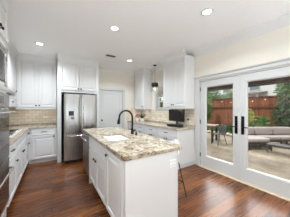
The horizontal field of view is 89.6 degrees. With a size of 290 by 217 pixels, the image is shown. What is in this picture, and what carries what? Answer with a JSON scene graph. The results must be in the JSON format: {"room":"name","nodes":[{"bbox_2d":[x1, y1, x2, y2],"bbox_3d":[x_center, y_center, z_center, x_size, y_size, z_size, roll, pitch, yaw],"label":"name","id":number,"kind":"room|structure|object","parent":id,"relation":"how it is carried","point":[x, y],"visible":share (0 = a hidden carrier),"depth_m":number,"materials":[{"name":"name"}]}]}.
{"room":"kitchen","nodes":[
{"label":"kitchen","id":0,"kind":"room"},
{"bbox_2d":[99,71,139,129],"bbox_3d":[-0.942,0.000,5.328,1.816,2.740,0.200,0,0,-33],"label":"wall","id":1,"kind":"structure","parent":0,"point":[106,79],"depth_m":5.33,"materials":[{"name":"beige paint"}]},
{"bbox_2d":[100,90,121,127],"bbox_3d":[-1.140,0.372,5.037,0.798,1.975,0.079,0,0,-33],"label":"door","id":2,"kind":"structure","parent":1,"relation":"in","point":[110,101],"depth_m":5.03,"materials":[{"name":"white paint"}]},
{"bbox_2d":[99,87,124,128],"bbox_3d":[-1.150,0.328,5.053,1.000,2.085,0.040,0,0,-33],"label":"trim","id":3,"kind":"structure","parent":1,"relation":"attached to","point":[100,88],"depth_m":5.27,"materials":[{"name":"white paint"}]},
{"bbox_2d":[99,66,133,75],"bbox_3d":[-1.008,-1.308,5.105,1.475,0.125,0.105,0,0,-33],"label":"trim","id":4,"kind":"structure","parent":1,"relation":"attached to","point":[104,69],"depth_m":5.10,"materials":[{"name":"white paint"}]},
{"bbox_2d":[126,108,141,119],"bbox_3d":[-0.410,0.195,5.542,0.664,0.450,0.012,0,0,-33],"label":"backsplash","id":5,"kind":"structure","parent":1,"relation":"attached to","point":[134,111],"depth_m":5.52,"materials":[{"name":"beige tile"}]},
{"bbox_2d":[6,154,289,216],"bbox_3d":[0.189,1.450,1.365,4.286,0.160,8.400,0,0,-33],"label":"floor","id":6,"kind":"structure","parent":0,"point":[52,188],"depth_m":2.27,"materials":[{"name":"brown wood"}]},
{"bbox_2d":[0,0,8,216],"bbox_3d":[-1.779,0.001,1.368,0.661,2.738,0.780,0,0,-33],"label":"tall cabinet","id":7,"kind":"object","parent":6,"relation":"on","point":[3,3],"visible":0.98,"depth_m":1.71,"materials":[{"name":"white paint"}]},
{"bbox_2d":[0,41,7,90],"bbox_3d":[-1.766,-0.470,1.376,0.592,0.510,0.720,0,0,-33],"label":"microwave","id":8,"kind":"object","parent":7,"relation":"in","point":[3,51],"visible":1,"depth_m":1.68,"materials":[{"name":"silver metal"}]},
{"bbox_2d":[0,92,13,216],"bbox_3d":[-1.741,0.494,1.393,0.652,1.342,0.720,0,0,-33],"label":"wall oven","id":9,"kind":"object","parent":7,"relation":"in","point":[4,98],"visible":1,"depth_m":1.64,"materials":[{"name":"silver metal"}]},
{"bbox_2d":[6,141,18,208],"bbox_3d":[-2.130,0.932,1.918,0.661,0.876,0.516,0,0,-33],"label":"base cabinet","id":10,"kind":"object","parent":6,"relation":"on","point":[12,156],"visible":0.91,"depth_m":2.06,"materials":[{"name":"white paint"}]},
{"bbox_2d":[16,133,25,186],"bbox_3d":[-2.549,0.932,2.576,0.661,0.876,1.036,0,0,-33],"label":"base cabinet","id":11,"kind":"object","parent":6,"relation":"on","point":[21,142],"visible":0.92,"depth_m":2.66,"materials":[{"name":"white paint"}]},
{"bbox_2d":[9,122,56,146],"bbox_3d":[-2.459,0.454,2.942,1.211,0.077,2.593,0,0,-33],"label":"countertop","id":12,"kind":"structure","parent":11,"relation":"on","point":[24,128],"depth_m":3.63,"materials":[{"name":"beige stone"}]},
{"bbox_2d":[9,129,20,136],"bbox_3d":[-2.554,0.436,2.558,0.500,0.035,0.900,0,0,-33],"label":"gas cooktop","id":13,"kind":"object","parent":12,"relation":"in","point":[12,132],"visible":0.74,"depth_m":2.67,"materials":[{"name":"silver metal"}]},
{"bbox_2d":[26,130,29,165],"bbox_3d":[-2.945,0.932,3.198,0.661,0.876,0.432,0,0,-33],"label":"base cabinet","id":14,"kind":"object","parent":6,"relation":"on","point":[27,132],"visible":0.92,"depth_m":3.32,"materials":[{"name":"white paint"}]},
{"bbox_2d":[29,127,56,163],"bbox_3d":[-2.721,0.932,3.925,0.594,0.876,0.648,0,0,-33],"label":"base cabinet","id":15,"kind":"object","parent":6,"relation":"on","point":[43,141],"visible":0.99,"depth_m":3.68,"materials":[{"name":"white paint"}]},
{"bbox_2d":[57,53,98,162],"bbox_3d":[-1.966,0.001,4.263,1.030,2.738,0.873,0,0,-33],"label":"refrigerator surround","id":16,"kind":"object","parent":6,"relation":"on","point":[75,75],"visible":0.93,"depth_m":3.90,"materials":[{"name":"white paint"}]},
{"bbox_2d":[62,93,96,163],"bbox_3d":[-1.875,0.494,4.137,0.784,1.752,1.027,0,0,-33],"label":"refrigerator","id":17,"kind":"object","parent":6,"relation":"on","point":[79,112],"visible":0.8,"depth_m":3.70,"materials":[{"name":"grey metal"}]},
{"bbox_2d":[80,132,89,175],"bbox_3d":[-0.947,0.936,3.099,0.727,0.868,0.586,0,0,-33],"label":"dishwasher","id":18,"kind":"object","parent":6,"relation":"on","point":[85,137],"visible":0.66,"depth_m":2.83,"materials":[{"name":"grey"}]},
{"bbox_2d":[89,136,105,205],"bbox_3d":[-0.497,0.932,2.459,0.717,0.876,0.958,0,0,-33],"label":"base cabinet","id":19,"kind":"object","parent":6,"relation":"on","point":[97,159],"visible":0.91,"depth_m":2.16,"materials":[{"name":"white paint"}]},
{"bbox_2d":[83,127,181,160],"bbox_3d":[-0.451,0.472,2.499,0.795,0.040,2.220,0,0,-33],"label":"countertop","id":20,"kind":"structure","parent":19,"relation":"on","point":[140,145],"depth_m":1.85,"materials":[{"name":"beige stone"}]},
{"bbox_2d":[103,135,128,140],"bbox_3d":[-0.474,0.593,2.372,0.406,0.199,0.646,0,0,-33],"label":"sink","id":21,"kind":"object","parent":20,"relation":"in","point":[114,137],"visible":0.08,"depth_m":2.65,"materials":[{"name":"white ceramic"}]},
{"bbox_2d":[117,110,135,133],"bbox_3d":[-0.318,0.235,2.520,0.319,0.431,0.128,0,0,-33],"label":"faucet","id":22,"kind":"object","parent":20,"relation":"on","point":[121,112],"visible":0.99,"depth_m":2.58,"materials":[{"name":"black metal"}]},
{"bbox_2d":[128,122,135,131],"bbox_3d":[-0.231,0.932,5.286,0.654,0.876,0.624,0,0,-33],"label":"base cabinet","id":23,"kind":"object","parent":6,"relation":"on","point":[129,123],"visible":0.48,"depth_m":5.18,"materials":[{"name":"white paint"}]},
{"bbox_2d":[136,123,145,134],"bbox_3d":[0.101,0.932,4.763,0.654,0.876,0.606,0,0,-33],"label":"base cabinet","id":24,"kind":"object","parent":6,"relation":"on","point":[140,128],"visible":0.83,"depth_m":4.55,"materials":[{"name":"white paint"}]},
{"bbox_2d":[105,148,177,216],"bbox_3d":[-0.074,0.932,1.800,0.723,0.876,0.600,0,0,-33],"label":"base cabinet","id":25,"kind":"object","parent":6,"relation":"on","point":[146,186],"visible":0.85,"depth_m":1.55,"materials":[{"name":"white paint"}]},
{"bbox_2d":[146,125,157,137],"bbox_3d":[0.421,0.932,4.262,0.654,0.876,0.576,0,0,-33],"label":"base cabinet","id":26,"kind":"object","parent":6,"relation":"on","point":[152,131],"visible":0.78,"depth_m":4.05,"materials":[{"name":"white paint"}]},
{"bbox_2d":[158,127,194,168],"bbox_3d":[0.769,0.932,3.716,0.654,0.876,0.710,0,0,-33],"label":"base cabinet","id":27,"kind":"object","parent":6,"relation":"on","point":[186,138],"visible":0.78,"depth_m":3.46,"materials":[{"name":"white paint"}]},
{"bbox_2d":[127,119,194,130],"bbox_3d":[0.294,0.454,4.485,0.635,0.077,2.546,0,0,-33],"label":"countertop","id":28,"kind":"structure","parent":27,"relation":"on","point":[160,124],"depth_m":4.04,"materials":[{"name":"beige stone"}]},
{"bbox_2d":[139,114,144,121],"bbox_3d":[-0.079,0.289,5.134,0.395,0.329,0.288,0,0,14],"label":"potted plant","id":29,"kind":"object","parent":28,"relation":"on","point":[141,116],"visible":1,"depth_m":5.07,"materials":[{"name":"green plant"}]},
{"bbox_2d":[167,124,182,126],"bbox_3d":[0.747,0.426,3.666,0.152,0.055,0.420,0,0,-36],"label":"keyboard","id":30,"kind":"object","parent":28,"relation":"on","point":[173,125],"visible":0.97,"depth_m":3.60,"materials":[{"name":"black plastic"}]},
{"bbox_2d":[169,110,184,123],"bbox_3d":[0.854,0.241,3.913,0.155,0.425,0.530,0,0,-36],"label":"monitor","id":31,"kind":"object","parent":28,"relation":"on","point":[174,115],"visible":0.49,"depth_m":3.85,"materials":[{"name":"black plastic"}]},
{"bbox_2d":[171,140,186,196],"bbox_3d":[0.351,0.946,2.334,0.429,0.851,0.449,0,0,-33],"label":"counter stool","id":32,"kind":"object","parent":6,"relation":"on","point":[173,141],"visible":0.06,"depth_m":2.28,"materials":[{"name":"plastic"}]},
{"bbox_2d":[7,0,289,71],"bbox_3d":[0.227,-1.430,1.389,4.376,0.120,8.400,0,0,-33],"label":"ceiling","id":33,"kind":"structure","parent":0,"point":[150,31],"depth_m":2.38,"materials":[{"name":"paint"}]},
{"bbox_2d":[109,25,119,30],"bbox_3d":[-0.518,-1.364,2.487,0.172,0.010,0.172,0,0,-33],"label":"recessed light","id":34,"kind":"object","parent":33,"relation":"in","point":[113,27],"visible":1,"depth_m":2.48,"materials":[{"name":"white paint"}]},
{"bbox_2d":[151,65,157,90],"bbox_3d":[0.312,-0.950,4.610,0.274,0.839,0.274,0,0,-33],"label":"pendant lamp","id":35,"kind":"object","parent":33,"relation":"hanging from","point":[154,84],"visible":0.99,"depth_m":4.54,"materials":[{"name":"black metal"}]},
{"bbox_2d":[201,7,213,15],"bbox_3d":[0.878,-1.364,2.065,0.172,0.010,0.172,0,0,-33],"label":"recessed light","id":36,"kind":"object","parent":33,"relation":"in","point":[207,11],"visible":1,"depth_m":2.05,"materials":[{"name":"white paint"}]},
{"bbox_2d":[203,9,211,14],"bbox_3d":[0.878,-1.366,2.065,0.121,0.004,0.121,0,0,-33],"label":"diffuser","id":37,"kind":"object","parent":36,"relation":"attached to","point":[205,11],"depth_m":2.05,"materials":[{"name":"white plastic"}]},
{"bbox_2d":[152,25,289,164],"bbox_3d":[2.009,0.000,2.525,0.150,2.740,8.400,0,0,-33],"label":"wall","id":38,"kind":"structure","parent":0,"point":[273,45],"depth_m":2.69,"materials":[{"name":"beige paint"}]},
{"bbox_2d":[134,67,151,109],"bbox_3d":[-0.071,-0.666,5.254,0.417,1.403,0.709,0,0,-33],"label":"upper cabinet","id":39,"kind":"object","parent":38,"relation":"attached to","point":[143,76],"visible":0.98,"depth_m":5.08,"materials":[{"name":"white paint"}]},
{"bbox_2d":[151,65,162,72],"bbox_3d":[0.491,-1.308,4.670,0.105,0.125,0.970,0,0,-33],"label":"trim","id":40,"kind":"structure","parent":38,"relation":"attached to","point":[160,67],"depth_m":4.79,"materials":[{"name":"white paint"}]},
{"bbox_2d":[154,91,172,109],"bbox_3d":[0.614,-0.250,4.636,0.155,0.620,0.920,0,0,-33],"label":"window","id":41,"kind":"structure","parent":38,"relation":"in","point":[157,97],"depth_m":4.92,"materials":[{"name":"white paint"}]},
{"bbox_2d":[142,108,194,124],"bbox_3d":[0.557,0.195,4.653,0.012,0.450,2.510,0,0,-33],"label":"backsplash","id":42,"kind":"structure","parent":38,"relation":"attached to","point":[151,114],"depth_m":4.52,"materials":[{"name":"beige tile"}]},
{"bbox_2d":[159,49,194,108],"bbox_3d":[0.816,-0.681,3.862,0.417,1.373,0.903,0,0,-33],"label":"upper cabinet","id":43,"kind":"object","parent":38,"relation":"attached to","point":[178,67],"visible":1,"depth_m":3.59,"materials":[{"name":"white paint"}]},
{"bbox_2d":[200,75,237,178],"bbox_3d":[1.542,0.355,3.127,0.103,1.978,0.873,0,0,-33],"label":"door","id":44,"kind":"structure","parent":38,"relation":"in","point":[231,169],"depth_m":3.07,"materials":[{"name":"white paint"}]},
{"bbox_2d":[207,84,232,90],"bbox_3d":[1.709,-0.564,3.211,0.082,0.311,0.700,0,0,-33],"label":"rolled shade","id":45,"kind":"object","parent":38,"relation":"attached to","point":[223,87],"visible":0.51,"depth_m":3.22,"materials":[{"name":"brown wood"}]},
{"bbox_2d":[192,13,289,57],"bbox_3d":[2.634,-1.308,1.306,0.105,0.125,5.372,0,0,-33],"label":"trim","id":46,"kind":"structure","parent":38,"relation":"attached to","point":[284,20],"depth_m":2.59,"materials":[{"name":"white paint"}]},
{"bbox_2d":[194,57,289,164],"bbox_3d":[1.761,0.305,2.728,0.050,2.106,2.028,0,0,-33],"label":"trim","id":47,"kind":"structure","parent":38,"relation":"attached to","point":[284,61],"depth_m":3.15,"materials":[{"name":"white paint"}]},
{"bbox_2d":[198,165,289,201],"bbox_3d":[1.840,1.369,2.791,0.210,0.042,1.790,0,0,-33],"label":"trim","id":48,"kind":"structure","parent":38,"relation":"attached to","point":[215,171],"depth_m":2.60,"materials":[{"name":"brown wood"}]},
{"bbox_2d":[238,66,289,198],"bbox_3d":[2.008,0.355,2.395,0.103,1.978,0.895,0,0,-33],"label":"door","id":49,"kind":"structure","parent":38,"relation":"in","point":[278,185],"depth_m":2.63,"materials":[{"name":"white paint"}]},
{"bbox_2d":[248,76,289,86],"bbox_3d":[2.155,-0.564,2.511,0.082,0.311,0.720,0,0,-33],"label":"rolled shade","id":50,"kind":"object","parent":38,"relation":"attached to","point":[282,80],"visible":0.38,"depth_m":2.50,"materials":[{"name":"brown wood"}]},
{"bbox_3d":[-1.989,0.000,4.869,4.076,2.740,0.150,0,0,-33],"label":"wall","id":51,"kind":"structure","parent":0,"visible":0},
{"bbox_2d":[6,108,55,123],"bbox_3d":[-3.150,0.209,4.033,1.200,0.422,0.012,0,0,-33],"label":"backsplash","id":52,"kind":"structure","parent":51,"relation":"attached to","point":[20,116],"depth_m":4.04,"materials":[{"name":"beige tile"}]},
{"bbox_2d":[15,53,56,108],"bbox_3d":[-2.905,-0.675,3.948,0.874,1.386,0.411,0,0,-33],"label":"upper cabinet","id":53,"kind":"object","parent":51,"relation":"attached to","point":[36,76],"visible":0.99,"depth_m":3.81,"materials":[{"name":"white paint"}]},
{"bbox_3d":[-1.555,0.000,0.254,0.150,2.740,8.400,0,0,-33],"label":"wall","id":54,"kind":"structure","parent":0,"visible":0},
{"bbox_2d":[6,35,12,86],"bbox_3d":[-2.650,-0.899,2.503,0.411,0.938,1.090,0,0,-33],"label":"upper cabinet","id":55,"kind":"object","parent":54,"relation":"attached to","point":[10,42],"visible":0.02,"depth_m":2.98,"materials":[{"name":"white paint"}]},
{"bbox_2d":[6,88,14,94],"bbox_3d":[-2.634,-0.354,2.510,0.446,0.141,1.075,0,0,-33],"label":"range hood","id":56,"kind":"object","parent":55,"relation":"attached to","point":[10,92],"visible":0.5,"depth_m":2.79,"materials":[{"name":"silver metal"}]},
{"bbox_2d":[8,44,18,106],"bbox_3d":[-3.129,-0.699,3.253,0.411,1.338,0.680,0,0,-33],"label":"upper cabinet","id":57,"kind":"object","parent":54,"relation":"attached to","point":[13,51],"visible":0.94,"depth_m":3.30,"materials":[{"name":"white paint"}]},
{"label":"outside","id":58,"kind":"structure","parent":0,"visible":0},
{"bbox_2d":[207,130,289,179],"bbox_3d":[15.499,1.590,15.803,36.874,0.200,70.000,0,0,-33],"label":"ground","id":59,"kind":"structure","parent":58,"point":[276,162],"depth_m":4.63,"materials":[{"name":"beige concrete"}]},
{"bbox_2d":[207,95,212,129],"bbox_3d":[4.305,0.240,10.202,0.893,2.506,0.768,0,0,33],"label":"climbing shrub","id":60,"kind":"object","parent":59,"relation":"on","point":[209,105],"visible":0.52,"depth_m":10.03,"materials":[{"name":"green plant"}]},
{"bbox_2d":[207,124,219,142],"bbox_3d":[2.709,1.117,7.000,1.400,0.745,0.840,0,0,40],"label":"patio table","id":61,"kind":"object","parent":59,"relation":"on","point":[212,126],"visible":0.4,"depth_m":6.42,"materials":[{"name":"brown wood"}]},
{"bbox_2d":[207,89,222,99],"bbox_3d":[6.119,-0.372,14.116,2.382,3.733,2.598,0,0,-33],"label":"tree","id":62,"kind":"object","parent":59,"relation":"on","point":[212,94],"visible":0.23,"depth_m":13.40,"materials":[{"name":"green plant"}]},
{"bbox_2d":[211,124,226,144],"bbox_3d":[3.054,1.071,6.003,0.473,0.844,0.426,0,0,-12],"label":"patio chair","id":63,"kind":"object","parent":59,"relation":"on","point":[222,130],"visible":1,"depth_m":6.06,"materials":[{"name":"grey plastic"}]},
{"bbox_2d":[219,89,232,97],"bbox_3d":[7.119,-0.079,11.927,1.932,3.149,1.949,0,0,-33],"label":"tree","id":64,"kind":"object","parent":59,"relation":"on","point":[230,92],"visible":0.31,"depth_m":11.78,"materials":[{"name":"green plant"}]},
{"bbox_2d":[226,124,232,132],"bbox_3d":[5.182,1.190,8.984,1.091,0.630,1.010,0,0,-33],"label":"ornamental grass","id":65,"kind":"object","parent":59,"relation":"on","point":[228,129],"depth_m":8.91,"materials":[{"name":"green plant"}]},
{"bbox_2d":[207,95,288,126],"bbox_3d":[6.308,0.400,8.767,0.160,2.180,28.009,0,0,-33],"label":"wooden fence","id":66,"kind":"object","parent":59,"relation":"on","point":[222,112],"visible":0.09,"depth_m":8.81,"materials":[{"name":"brown wood"}]},
{"bbox_2d":[207,80,289,98],"bbox_3d":[14.206,-2.310,18.832,9.000,7.600,12.500,0,0,-33],"label":"house","id":67,"kind":"structure","parent":59,"relation":"on","point":[266,90],"depth_m":16.37,"materials":[{"name":"white paint"}]},
{"bbox_2d":[248,107,256,126],"bbox_3d":[5.455,0.710,7.692,0.707,1.564,0.643,0,0,-2],"label":"bush","id":68,"kind":"object","parent":59,"relation":"on","point":[251,114],"visible":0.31,"depth_m":7.55,"materials":[{"name":"green plant"}]},
{"bbox_2d":[248,119,268,126],"bbox_3d":[5.545,1.007,7.245,1.530,0.996,1.375,0,0,-25],"label":"ornamental grass","id":69,"kind":"object","parent":59,"relation":"on","point":[253,123],"depth_m":7.27,"materials":[{"name":"green plant"}]},
{"bbox_2d":[251,114,269,126],"bbox_3d":[6.027,0.879,7.495,0.773,1.226,0.835,0,0,-33],"label":"bush","id":70,"kind":"object","parent":59,"relation":"on","point":[264,118],"visible":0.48,"depth_m":7.38,"materials":[{"name":"green plant"}]},
{"bbox_2d":[232,127,289,149],"bbox_3d":[4.895,1.130,5.750,2.350,0.720,1.000,0,0,0],"label":"sectional sofa","id":71,"kind":"object","parent":59,"relation":"on","point":[256,135],"visible":0.84,"depth_m":5.90,"materials":[{"name":"grey fabric"}]},
{"bbox_2d":[248,127,253,134],"bbox_3d":[4.155,0.929,6.117,0.770,0.318,0.175,0,0,0],"label":"cushion","id":72,"kind":"object","parent":71,"relation":"on","point":[250,129],"depth_m":6.03,"materials":[{"name":"grey fabric"}]},
{"bbox_2d":[248,135,269,141],"bbox_3d":[4.130,1.162,5.655,0.800,0.144,0.790,0,0,0],"label":"seat cushion","id":73,"kind":"object","parent":71,"relation":"on","point":[251,138],"depth_m":5.28,"materials":[{"name":"grey fabric"}]},
{"bbox_2d":[254,127,271,134],"bbox_3d":[4.930,0.929,6.117,0.740,0.318,0.175,0,0,0],"label":"cushion","id":74,"kind":"object","parent":71,"relation":"on","point":[257,130],"depth_m":6.03,"materials":[{"name":"grey fabric"}]},
{"bbox_2d":[256,135,279,139],"bbox_3d":[4.925,1.162,5.865,0.750,0.144,0.370,0,0,0],"label":"seat cushion","id":75,"kind":"object","parent":71,"relation":"on","point":[272,137],"depth_m":5.71,"materials":[{"name":"grey fabric"}]},
{"bbox_2d":[272,127,289,134],"bbox_3d":[5.690,0.929,6.117,0.740,0.318,0.175,0,0,0],"label":"cushion","id":76,"kind":"object","parent":71,"relation":"on","point":[275,130],"depth_m":6.03,"materials":[{"name":"grey fabric"}]},
{"bbox_2d":[275,135,289,139],"bbox_3d":[5.685,1.162,5.865,0.750,0.144,0.370,0,0,0],"label":"seat cushion","id":77,"kind":"object","parent":71,"relation":"on","point":[282,137],"depth_m":5.71,"materials":[{"name":"grey fabric"}]},
{"bbox_2d":[266,142,289,152],"bbox_3d":[4.592,1.343,4.585,0.408,0.295,1.150,0,0,-33],"label":"patio table","id":78,"kind":"object","parent":59,"relation":"on","point":[271,144],"visible":0.99,"depth_m":4.85,"materials":[{"name":"grey"}]},
{"bbox_2d":[270,90,289,126],"bbox_3d":[6.783,0.321,6.935,1.084,2.426,1.118,0,0,10],"label":"climbing shrub","id":79,"kind":"object","parent":59,"relation":"on","point":[282,112],"visible":0.84,"depth_m":6.98,"materials":[{"name":"green plant"}]},
{"bbox_2d":[273,77,289,94],"bbox_3d":[8.411,-0.340,8.510,1.589,3.668,1.660,0,0,-33],"label":"tree","id":80,"kind":"object","parent":59,"relation":"on","point":[285,86],"visible":0.48,"depth_m":8.45,"materials":[{"name":"green plant"}]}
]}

